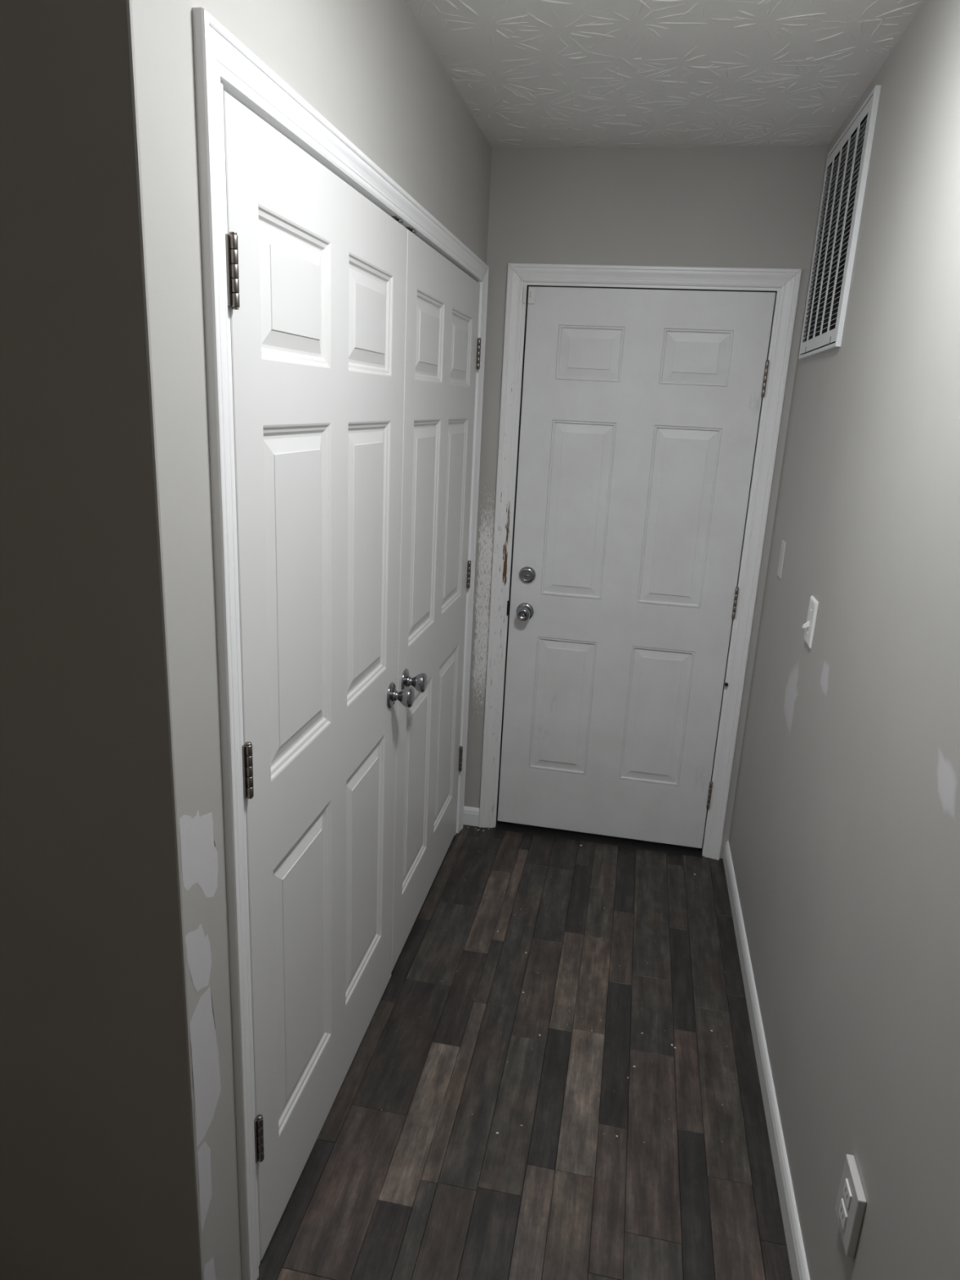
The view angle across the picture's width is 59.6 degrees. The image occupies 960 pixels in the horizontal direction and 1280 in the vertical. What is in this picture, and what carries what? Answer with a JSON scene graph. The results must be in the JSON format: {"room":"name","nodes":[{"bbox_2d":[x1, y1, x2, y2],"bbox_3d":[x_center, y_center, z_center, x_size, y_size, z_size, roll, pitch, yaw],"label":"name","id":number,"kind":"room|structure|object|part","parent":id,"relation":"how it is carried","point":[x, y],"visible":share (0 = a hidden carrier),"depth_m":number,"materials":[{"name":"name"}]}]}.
{"room":"entry hallway","nodes":[
{"label":"entry hallway","id":0,"kind":"room"},
{"bbox_2d":[0,0,138,1279],"bbox_3d":[-1.254,0.006,1.330,1.480,2.487,0.100,6,16,10],"label":"wall","id":1,"kind":"structure","parent":0,"point":[66,1211],"depth_m":1.22,"materials":[{"name":"beige paint"}]},
{"bbox_2d":[31,0,491,1279],"bbox_3d":[-0.278,-0.175,2.140,0.120,2.487,2.100,6,16,10],"label":"wall","id":2,"kind":"structure","parent":0,"point":[116,80],"depth_m":1.16,"materials":[{"name":"beige paint"}]},
{"bbox_2d":[222,89,414,1261],"bbox_3d":[-0.290,0.141,1.808,0.098,2.050,0.903,6,16,10],"label":"door","id":3,"kind":"structure","parent":2,"relation":"in","point":[316,271],"depth_m":1.65,"materials":[{"name":"white paint"}]},
{"bbox_3d":[-0.352,-0.515,1.170,0.007,0.092,0.010,6,16,10],"label":"plate","id":4,"kind":"part","parent":3,"relation":"part of","materials":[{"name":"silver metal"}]},
{"bbox_3d":[-0.388,0.216,1.376,0.007,0.091,0.010,6,16,10],"label":"plate","id":5,"kind":"part","parent":3,"relation":"part of","materials":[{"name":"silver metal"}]},
{"bbox_3d":[-0.423,0.944,1.582,0.007,0.096,0.010,6,16,10],"label":"plate","id":6,"kind":"part","parent":3,"relation":"part of","materials":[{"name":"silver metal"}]},
{"bbox_3d":[-0.309,-0.578,1.407,0.010,0.218,0.299,6,16,10],"label":"panel","id":7,"kind":"part","parent":3,"relation":"part of","materials":[{"name":"white paint"}]},
{"bbox_3d":[-0.333,-0.082,1.547,0.010,0.614,0.299,6,16,10],"label":"panel","id":8,"kind":"part","parent":3,"relation":"part of","materials":[{"name":"white paint"}]},
{"bbox_3d":[-0.370,0.678,1.762,0.010,0.612,0.299,6,16,10],"label":"panel","id":9,"kind":"part","parent":3,"relation":"part of","materials":[{"name":"white paint"}]},
{"bbox_3d":[-0.295,0.576,2.135,0.010,0.612,0.296,6,16,10],"label":"panel","id":10,"kind":"part","parent":3,"relation":"part of","materials":[{"name":"white paint"}]},
{"bbox_3d":[-0.258,-0.184,1.921,0.010,0.614,0.296,6,16,10],"label":"panel","id":11,"kind":"part","parent":3,"relation":"part of","materials":[{"name":"white paint"}]},
{"bbox_3d":[-0.234,-0.679,1.781,0.010,0.218,0.296,6,16,10],"label":"panel","id":12,"kind":"part","parent":3,"relation":"part of","materials":[{"name":"white paint"}]},
{"bbox_2d":[191,7,488,1279],"bbox_3d":[-0.269,-0.010,2.236,0.136,2.118,1.930,6,16,10],"label":"door frame","id":13,"kind":"structure","parent":2,"relation":"attached to","point":[222,62],"depth_m":1.30,"materials":[{"name":"white paint"}]},
{"bbox_3d":[-0.389,0.238,1.339,0.016,2.117,0.055,6,16,10],"label":"casing leg","id":14,"kind":"part","parent":13,"relation":"part of","materials":[{"name":"white paint"}]},
{"bbox_3d":[-0.198,-0.957,1.908,0.031,0.002,0.060,6,16,10],"label":"catch plate","id":15,"kind":"part","parent":13,"relation":"part of","materials":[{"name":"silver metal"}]},
{"bbox_3d":[-0.032,-0.246,3.114,0.016,2.117,0.055,6,16,10],"label":"casing leg","id":16,"kind":"part","parent":13,"relation":"part of","materials":[{"name":"white paint"}]},
{"bbox_2d":[391,229,480,971],"bbox_3d":[-0.118,-0.097,2.661,0.098,2.039,0.890,6,16,10],"label":"door","id":17,"kind":"structure","parent":2,"relation":"in","point":[442,345],"depth_m":2.56,"materials":[{"name":"white paint"}]},
{"bbox_3d":[-0.199,0.446,2.611,0.010,0.612,0.299,6,16,10],"label":"panel","id":18,"kind":"part","parent":17,"relation":"part of","materials":[{"name":"white paint"}]},
{"bbox_3d":[-0.162,-0.314,2.397,0.010,0.614,0.299,6,16,10],"label":"panel","id":19,"kind":"part","parent":17,"relation":"part of","materials":[{"name":"white paint"}]},
{"bbox_3d":[-0.138,-0.809,2.257,0.010,0.218,0.299,6,16,10],"label":"panel","id":20,"kind":"part","parent":17,"relation":"part of","materials":[{"name":"white paint"}]},
{"bbox_3d":[-0.124,0.344,2.985,0.010,0.612,0.296,6,16,10],"label":"panel","id":21,"kind":"part","parent":17,"relation":"part of","materials":[{"name":"white paint"}]},
{"bbox_3d":[-0.087,-0.416,2.770,0.010,0.614,0.296,6,16,10],"label":"panel","id":22,"kind":"part","parent":17,"relation":"part of","materials":[{"name":"white paint"}]},
{"bbox_3d":[-0.062,-0.911,2.631,0.010,0.218,0.296,6,16,10],"label":"panel","id":23,"kind":"part","parent":17,"relation":"part of","materials":[{"name":"white paint"}]},
{"bbox_2d":[257,824,792,1279],"bbox_3d":[-0.696,1.235,1.764,2.901,0.060,3.940,6,16,10],"label":"floor","id":24,"kind":"structure","parent":0,"point":[421,1186],"depth_m":2.12,"materials":[{"name":"laminate"}]},
{"bbox_2d":[381,826,727,1142],"bbox_3d":[0.286,0.997,2.666,0.964,0.002,1.459,6,16,10],"label":"chips","id":25,"kind":"object","parent":24,"relation":"on","point":[468,827],"visible":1,"depth_m":2.34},
{"bbox_2d":[494,823,702,857],"bbox_3d":[0.479,0.788,3.418,0.825,0.012,0.139,6,16,10],"label":"threshold","id":26,"kind":"object","parent":24,"relation":"on","point":[499,826],"visible":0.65,"depth_m":3.36,"materials":[{"name":"brown metal"}]},
{"bbox_2d":[464,146,826,858],"bbox_3d":[0.512,-0.405,3.091,1.061,2.487,0.120,6,16,10],"label":"wall","id":27,"kind":"structure","parent":0,"point":[690,206],"depth_m":2.77,"materials":[{"name":"grey paint"}]},
{"bbox_2d":[462,805,479,826],"bbox_3d":[-0.040,0.723,3.439,0.075,0.077,0.012,6,16,10],"label":"baseboard","id":28,"kind":"structure","parent":27,"relation":"attached to","point":[471,815],"depth_m":3.43,"materials":[{"name":"white paint"}]},
{"bbox_2d":[497,286,775,851],"bbox_3d":[0.520,-0.186,3.075,0.823,2.049,0.110,6,16,10],"label":"door","id":29,"kind":"structure","parent":27,"relation":"in","point":[641,407],"depth_m":3.05,"materials":[{"name":"white wood"}]},
{"bbox_3d":[0.318,0.259,3.252,0.226,0.545,0.008,6,16,10],"label":"panel","id":30,"kind":"part","parent":29,"relation":"part of","materials":[{"name":"white wood"}]},
{"bbox_3d":[0.354,-0.467,3.047,0.226,0.636,0.008,6,16,10],"label":"panel","id":31,"kind":"part","parent":29,"relation":"part of","materials":[{"name":"white wood"}]},
{"bbox_3d":[0.379,-0.990,2.900,0.226,0.181,0.008,6,16,10],"label":"panel","id":32,"kind":"part","parent":29,"relation":"part of","materials":[{"name":"white wood"}]},
{"bbox_3d":[0.669,0.293,3.191,0.228,0.545,0.008,6,16,10],"label":"panel","id":33,"kind":"part","parent":29,"relation":"part of","materials":[{"name":"white wood"}]},
{"bbox_3d":[0.705,-0.432,2.986,0.228,0.636,0.008,6,16,10],"label":"panel","id":34,"kind":"part","parent":29,"relation":"part of","materials":[{"name":"white wood"}]},
{"bbox_3d":[0.730,-0.956,2.838,0.228,0.181,0.008,6,16,10],"label":"panel","id":35,"kind":"part","parent":29,"relation":"part of","materials":[{"name":"white wood"}]},
{"bbox_2d":[478,262,801,860],"bbox_3d":[0.526,-0.230,3.124,0.959,2.134,0.142,6,16,10],"label":"door frame","id":36,"kind":"structure","parent":27,"relation":"attached to","point":[549,275],"depth_m":2.96,"materials":[{"name":"white paint"}]},
{"bbox_3d":[0.073,-0.258,3.147,0.057,2.132,0.016,6,16,10],"label":"casing leg","id":37,"kind":"part","parent":36,"relation":"part of","materials":[{"name":"white wood"}]},
{"bbox_3d":[0.108,-0.125,3.199,0.007,0.058,0.033,6,16,10],"label":"strike plate","id":38,"kind":"part","parent":36,"relation":"part of","materials":[{"name":"silver metal"}]},
{"bbox_3d":[0.958,-0.171,2.993,0.057,2.132,0.016,6,16,10],"label":"casing leg","id":39,"kind":"part","parent":36,"relation":"part of","materials":[{"name":"white paint"}]},
{"bbox_2d":[404,0,925,147],"bbox_3d":[-0.576,-1.222,1.071,2.901,0.082,3.940,6,16,10],"label":"ceiling","id":40,"kind":"structure","parent":0,"point":[530,73],"depth_m":2.05,"materials":[{"name":"paint"}]},
{"bbox_2d":[728,0,959,1279],"bbox_3d":[0.738,0.130,1.238,0.120,2.487,3.820,6,16,10],"label":"wall","id":41,"kind":"structure","parent":0,"point":[844,837],"depth_m":1.58,"materials":[{"name":"beige paint"}]},
{"bbox_2d":[722,840,809,1279],"bbox_3d":[0.606,1.296,1.518,0.012,0.080,3.700,6,16,10],"label":"baseboard","id":42,"kind":"structure","parent":41,"relation":"attached to","point":[795,1246],"depth_m":2.07,"materials":[{"name":"white paint"}]},
{"bbox_2d":[777,540,786,578],"bbox_3d":[0.966,-0.258,2.688,0.005,0.117,0.061,6,16,10],"label":"blank plate","id":43,"kind":"object","parent":41,"relation":"attached to","point":[784,543],"visible":1,"depth_m":2.67,"materials":[{"name":"white plastic"}]},
{"bbox_2d":[802,595,818,648],"bbox_3d":[0.845,-0.048,2.162,0.021,0.122,0.082,6,16,10],"label":"light switch","id":44,"kind":"object","parent":41,"relation":"attached to","point":[809,625],"visible":1,"depth_m":2.14,"materials":[{"name":"white plastic"}]},
{"bbox_2d":[798,84,880,359],"bbox_3d":[0.983,-1.105,2.331,0.012,0.586,0.562,6,16,10],"label":"air vent","id":45,"kind":"object","parent":41,"relation":"in","point":[847,162],"visible":1,"depth_m":2.27,"materials":[{"name":"white metal"}]},
{"bbox_2d":[835,1154,866,1257],"bbox_3d":[0.617,0.945,1.402,0.016,0.120,0.090,6,16,10],"label":"wall outlet","id":46,"kind":"object","parent":41,"relation":"attached to","point":[851,1203],"visible":1,"depth_m":1.38,"materials":[{"name":"white plastic"}]},
{"bbox_2d":[838,1198,847,1230],"bbox_3d":[0.610,0.965,1.409,0.004,0.030,0.035,6,16,10],"label":"receptacle","id":47,"kind":"object","parent":46,"relation":"attached to","point":[842,1211],"depth_m":1.41,"materials":[{"name":"white plastic"}]},
{"bbox_2d":[842,1177,852,1210],"bbox_3d":[0.612,0.923,1.397,0.004,0.030,0.035,6,16,10],"label":"receptacle","id":48,"kind":"object","parent":46,"relation":"attached to","point":[846,1184],"depth_m":1.39,"materials":[{"name":"white plastic"}]}
]}

